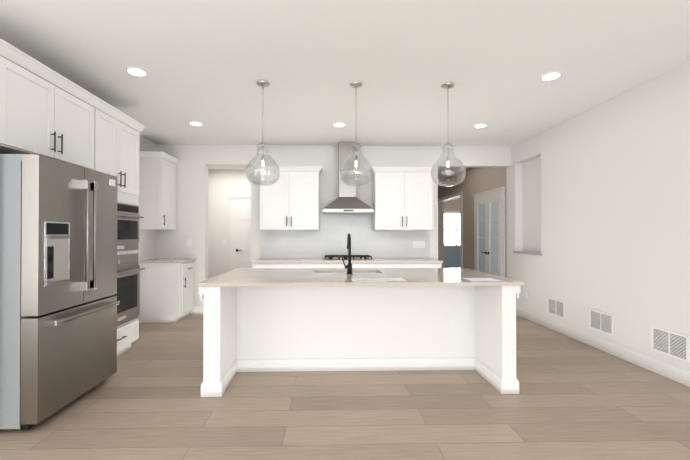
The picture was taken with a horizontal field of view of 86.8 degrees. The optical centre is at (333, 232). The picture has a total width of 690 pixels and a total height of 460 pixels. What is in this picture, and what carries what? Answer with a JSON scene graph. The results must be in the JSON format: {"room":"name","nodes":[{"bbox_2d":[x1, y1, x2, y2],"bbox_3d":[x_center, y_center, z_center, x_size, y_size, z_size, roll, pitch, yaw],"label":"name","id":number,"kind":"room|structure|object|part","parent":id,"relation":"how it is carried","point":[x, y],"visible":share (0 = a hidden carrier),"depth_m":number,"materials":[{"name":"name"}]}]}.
{"room":"kitchen","nodes":[
{"label":"kitchen","id":0,"kind":"room"},
{"bbox_2d":[138,136,156,318],"bbox_3d":[-2.887,-0.082,1.451,0.200,2.780,9.360,0,0,-1],"label":"wall","id":1,"kind":"structure","parent":0,"point":[147,245],"depth_m":5.64,"materials":[{"name":"white paint"}]},
{"bbox_2d":[0,38,95,169],"bbox_3d":[-2.503,-0.907,2.859,0.628,0.670,1.014,0,0,-1],"label":"upper cabinet","id":2,"kind":"object","parent":1,"relation":"attached to","point":[40,116],"depth_m":2.75,"materials":[{"name":"white paint"}]},
{"bbox_2d":[139,151,178,229],"bbox_3d":[-2.704,-0.618,5.668,0.363,1.147,0.618,0,0,-1],"label":"upper cabinet","id":3,"kind":"object","parent":1,"relation":"attached to","point":[157,186],"visible":0.96,"depth_m":5.41,"materials":[{"name":"white paint"}]},
{"bbox_2d":[208,170,250,278],"bbox_3d":[-2.343,-0.033,8.346,2.700,2.780,0.120,0,0,-1],"label":"wall","id":4,"kind":"structure","parent":0,"point":[223,185],"depth_m":8.27,"materials":[{"name":"white paint"}]},
{"bbox_2d":[228,196,250,269],"bbox_3d":[-1.845,0.274,8.255,1.050,2.165,0.079,0,0,-1],"label":"door","id":5,"kind":"structure","parent":4,"relation":"attached to","point":[240,232],"depth_m":8.26,"materials":[{"name":"white paint"}]},
{"bbox_2d":[156,145,510,313],"bbox_3d":[0.042,-0.049,6.122,5.880,2.780,0.160,0,0,-1],"label":"wall","id":6,"kind":"structure","parent":0,"point":[194,162],"depth_m":6.02,"materials":[{"name":"white paint"}]},
{"bbox_2d":[256,166,321,230],"bbox_3d":[-0.690,-0.525,5.833,1.027,1.002,0.384,0,0,-1],"label":"upper cabinet","id":7,"kind":"object","parent":6,"relation":"attached to","point":[289,199],"visible":0.9,"depth_m":5.68,"materials":[{"name":"white paint"}]},
{"bbox_2d":[260,211,429,257],"bbox_3d":[0.198,0.031,6.042,2.810,0.780,0.008,0,0,-1],"label":"tile backsplash","id":8,"kind":"structure","parent":6,"relation":"attached to","point":[329,237],"depth_m":6.04,"materials":[{"name":"white tile"}]},
{"bbox_2d":[412,241,424,247],"bbox_3d":[1.413,0.202,6.061,0.201,0.100,0.008,0,0,-1],"label":"light switch","id":9,"kind":"object","parent":8,"relation":"attached to","point":[418,244],"visible":1,"depth_m":6.06,"materials":[{"name":"white plastic"}]},
{"bbox_2d":[323,142,373,213],"bbox_3d":[0.222,-0.871,5.797,0.775,1.137,0.492,0,0,-1],"label":"range hood","id":10,"kind":"object","parent":6,"relation":"attached to","point":[347,201],"visible":0.9,"depth_m":5.78,"materials":[{"name":"silver metal"}]},
{"bbox_2d":[370,166,436,230],"bbox_3d":[1.107,-0.524,5.877,1.026,1.002,0.384,0,0,-1],"label":"upper cabinet","id":11,"kind":"object","parent":6,"relation":"attached to","point":[402,198],"visible":0.98,"depth_m":5.73,"materials":[{"name":"white paint"}]},
{"bbox_2d":[0,314,689,459],"bbox_3d":[1.004,1.359,4.355,12.000,0.060,16.000,0,0,-1],"label":"floor","id":12,"kind":"structure","parent":0,"point":[573,399],"depth_m":2.65,"materials":[{"name":"brown wood"}]},
{"bbox_2d":[0,154,119,430],"bbox_3d":[-2.332,0.403,2.836,0.918,1.830,0.910,0,0,-1],"label":"fridge","id":13,"kind":"object","parent":12,"relation":"on","point":[59,303],"visible":1,"depth_m":2.52,"materials":[{"name":"grey metal"}]},
{"bbox_2d":[95,96,143,355],"bbox_3d":[-2.511,0.045,3.760,0.655,2.560,0.840,0,0,-1],"label":"tall cabinet","id":14,"kind":"object","parent":12,"relation":"on","point":[117,143],"depth_m":3.86,"materials":[{"name":"white paint"}]},
{"bbox_2d":[138,258,195,322],"bbox_3d":[-2.553,0.881,5.671,0.666,0.915,0.596,0,0,-1],"label":"base cabinet","id":15,"kind":"object","parent":12,"relation":"on","point":[166,290],"visible":1,"depth_m":5.41,"materials":[{"name":"white paint"}]},
{"bbox_2d":[253,263,290,267],"bbox_3d":[-0.935,0.896,5.689,0.528,0.884,0.637,0,0,-1],"label":"base cabinet","id":16,"kind":"object","parent":12,"relation":"on","point":[255,265],"depth_m":5.38,"materials":[{"name":"white paint"}]},
{"bbox_2d":[291,263,322,267],"bbox_3d":[-0.459,0.897,5.701,0.550,0.884,0.637,0,0,-1],"label":"base cabinet","id":17,"kind":"object","parent":12,"relation":"on","point":[293,265],"depth_m":5.39,"materials":[{"name":"white paint"}]},
{"bbox_2d":[323,263,378,267],"bbox_3d":[0.211,0.897,5.717,0.936,0.884,0.637,0,0,-1],"label":"base cabinet","id":18,"kind":"object","parent":12,"relation":"on","point":[325,265],"depth_m":5.41,"materials":[{"name":"white paint"}]},
{"bbox_2d":[251,259,442,262],"bbox_3d":[0.206,0.439,5.713,2.850,0.030,0.640,0,0,-1],"label":"countertop","id":19,"kind":"structure","parent":18,"relation":"on","point":[256,260],"depth_m":5.43,"materials":[{"name":"beige stone"}]},
{"bbox_2d":[322,255,373,260],"bbox_3d":[0.222,0.393,5.704,0.780,0.060,0.520,0,0,-1],"label":"cooktop","id":20,"kind":"object","parent":19,"relation":"in","point":[331,257],"depth_m":5.53,"materials":[{"name":"black metal"}]},
{"bbox_2d":[199,285,523,396],"bbox_3d":[0.214,0.881,3.572,2.632,0.884,1.237,0,0,-1],"label":"kitchen island","id":21,"kind":"object","parent":12,"relation":"on","point":[289,319],"depth_m":3.49,"materials":[{"name":"white paint"}]},
{"bbox_2d":[197,269,523,288],"bbox_3d":[0.220,0.423,3.573,2.644,0.030,1.260,0,0,-1],"label":"island countertop","id":22,"kind":"structure","parent":21,"relation":"on","point":[235,276],"depth_m":3.28,"materials":[{"name":"beige stone"}]},
{"bbox_2d":[317,269,376,272],"bbox_3d":[0.151,0.547,3.840,0.706,0.237,0.416,0,0,-1],"label":"sink","id":23,"kind":"object","parent":22,"relation":"in","point":[318,270],"depth_m":4.04,"materials":[{"name":"silver metal"}]},
{"bbox_2d":[341,237,352,272],"bbox_3d":[0.132,0.219,3.666,0.112,0.379,0.238,0,0,-1],"label":"faucet","id":24,"kind":"object","parent":22,"relation":"on","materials":[{"name":"black metal"}]},
{"bbox_2d":[351,278,405,281],"bbox_3d":[0.379,0.402,3.084,0.450,0.003,0.225,0,0,-1],"label":"paper","id":25,"kind":"object","parent":22,"relation":"on","point":[402,279],"depth_m":3.10,"materials":[{"name":"white paper"}]},
{"bbox_2d":[461,278,503,281],"bbox_3d":[1.269,0.402,3.110,0.290,0.002,0.235,0,0,-1],"label":"paper","id":26,"kind":"object","parent":22,"relation":"on","point":[469,279],"depth_m":3.11,"materials":[{"name":"white paper"}]},
{"bbox_2d":[379,263,410,267],"bbox_3d":[0.881,0.897,5.733,0.550,0.884,0.637,0,0,-1],"label":"base cabinet","id":27,"kind":"object","parent":12,"relation":"on","point":[381,265],"depth_m":5.42,"materials":[{"name":"white paint"}]},
{"bbox_2d":[411,263,441,267],"bbox_3d":[1.352,0.897,5.744,0.518,0.884,0.637,0,0,-1],"label":"base cabinet","id":28,"kind":"object","parent":12,"relation":"on","point":[413,265],"depth_m":5.43,"materials":[{"name":"white paint"}]},
{"bbox_2d":[0,0,689,180],"bbox_3d":[1.004,-1.481,4.375,12.000,0.060,16.000,0,0,-1],"label":"ceiling","id":29,"kind":"structure","parent":0,"point":[208,64],"depth_m":3.12,"materials":[{"name":"white paint"}]},
{"bbox_2d":[126,67,147,75],"bbox_3d":[-1.781,-1.454,3.308,0.176,0.009,0.176,0,0,-1],"label":"recessed light","id":30,"kind":"object","parent":29,"relation":"in","point":[135,71],"visible":1,"depth_m":3.29,"materials":[{"name":"white plastic"}]},
{"bbox_2d":[189,121,202,125],"bbox_3d":[-1.828,-1.443,4.847,0.176,0.009,0.176,0,0,-1],"label":"recessed light","id":31,"kind":"object","parent":29,"relation":"in","point":[195,123],"visible":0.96,"depth_m":4.82,"materials":[{"name":"white plastic"}]},
{"bbox_2d":[245,81,279,185],"bbox_3d":[-0.687,-0.955,3.561,0.331,1.002,0.331,0,0,-1],"label":"pendant light","id":32,"kind":"object","parent":29,"relation":"hanging from","point":[263,84],"visible":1,"depth_m":3.53,"materials":[{"name":"clear glass"}]},
{"bbox_3d":[-0.687,-0.648,3.558,0.334,0.390,0.334,0,0,-1],"label":"glass","id":33,"kind":"part","parent":32,"relation":"part of","materials":[{"name":"clear glass"}]},
{"bbox_2d":[333,122,345,126],"bbox_3d":[0.081,-1.442,4.893,0.176,0.009,0.176,0,0,-1],"label":"recessed light","id":34,"kind":"object","parent":29,"relation":"in","point":[339,124],"visible":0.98,"depth_m":4.87,"materials":[{"name":"white plastic"}]},
{"bbox_2d":[339,81,372,185],"bbox_3d":[0.223,-0.955,3.583,0.331,1.002,0.331,0,0,-1],"label":"pendant light","id":35,"kind":"object","parent":29,"relation":"hanging from","point":[356,85],"visible":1,"depth_m":3.54,"materials":[{"name":"clear glass"}]},
{"bbox_3d":[0.223,-0.648,3.580,0.334,0.390,0.334,0,0,-1],"label":"glass","id":36,"kind":"part","parent":35,"relation":"part of","materials":[{"name":"clear glass"}]},
{"bbox_2d":[431,82,465,186],"bbox_3d":[1.132,-0.955,3.604,0.331,1.002,0.331,0,0,-1],"label":"pendant light","id":37,"kind":"object","parent":29,"relation":"hanging from","point":[448,85],"visible":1,"depth_m":3.58,"materials":[{"name":"clear glass"}]},
{"bbox_3d":[1.132,-0.647,3.602,0.334,0.390,0.334,0,0,-1],"label":"glass","id":38,"kind":"part","parent":37,"relation":"part of","materials":[{"name":"clear glass"}]},
{"bbox_2d":[474,123,486,127],"bbox_3d":[1.991,-1.442,4.939,0.176,0.009,0.176,0,0,-1],"label":"recessed light","id":39,"kind":"object","parent":29,"relation":"in","point":[480,125],"visible":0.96,"depth_m":4.91,"materials":[{"name":"white plastic"}]},
{"bbox_2d":[540,72,561,79],"bbox_3d":[2.028,-1.453,3.399,0.176,0.009,0.176,0,0,-1],"label":"recessed light","id":40,"kind":"object","parent":29,"relation":"in","point":[551,76],"visible":1,"depth_m":3.39,"materials":[{"name":"white plastic"}]},
{"bbox_2d":[438,62,689,370],"bbox_3d":[3.128,-0.062,4.226,0.200,2.780,14.620,0,0,-1],"label":"wall","id":41,"kind":"structure","parent":0,"point":[598,207],"depth_m":4.04,"materials":[{"name":"white paint"}]},
{"bbox_2d":[438,191,462,267],"bbox_3d":[2.935,0.211,9.316,0.019,2.305,1.880,0,0,-1],"label":"door frame","id":42,"kind":"structure","parent":41,"relation":"attached to","point":[461,214],"depth_m":8.40,"materials":[{"name":"white paint"}]},
{"bbox_2d":[444,213,460,267],"bbox_3d":[3.836,0.386,11.404,1.000,1.985,0.055,0,0,-1],"label":"window","id":43,"kind":"structure","parent":41,"relation":"attached to","point":[452,257],"depth_m":11.39,"materials":[{"name":"white glass"}]},
{"bbox_2d":[473,187,504,276],"bbox_3d":[2.962,0.275,7.041,0.075,2.145,1.310,0,0,-1],"label":"double door","id":44,"kind":"structure","parent":41,"relation":"attached to","point":[489,231],"depth_m":6.93,"materials":[{"name":"white paint"}]},
{"bbox_2d":[513,251,541,255],"bbox_3d":[3.042,0.322,5.632,0.140,0.032,0.770,0,0,-1],"label":"trim","id":45,"kind":"structure","parent":41,"relation":"attached to","point":[529,253],"depth_m":5.56,"materials":[{"name":"grey"}]},
{"bbox_2d":[547,297,564,318],"bbox_3d":[3.005,1.018,4.926,0.010,0.230,0.360,0,0,-1],"label":"air vent","id":46,"kind":"object","parent":41,"relation":"in","point":[556,307],"visible":1,"depth_m":4.91,"materials":[{"name":"white plastic"}]},
{"bbox_2d":[589,308,613,335],"bbox_3d":[3.025,1.012,4.126,0.010,0.230,0.360,0,0,-1],"label":"air vent","id":47,"kind":"object","parent":41,"relation":"in","point":[600,321],"visible":1,"depth_m":4.11,"materials":[{"name":"white plastic"}]},
{"bbox_2d":[516,306,689,386],"bbox_3d":[3.083,1.241,1.520,0.060,0.135,9.169,0,0,-1],"label":"baseboard","id":48,"kind":"structure","parent":41,"relation":"attached to","point":[667,370],"depth_m":3.89,"materials":[{"name":"white paint"}]},
{"bbox_2d":[651,326,689,362],"bbox_3d":[3.044,1.006,3.306,0.010,0.230,0.360,0,0,-1],"label":"air vent","id":49,"kind":"object","parent":41,"relation":"in","point":[670,343],"visible":1,"depth_m":3.29,"materials":[{"name":"white plastic"}]}
]}

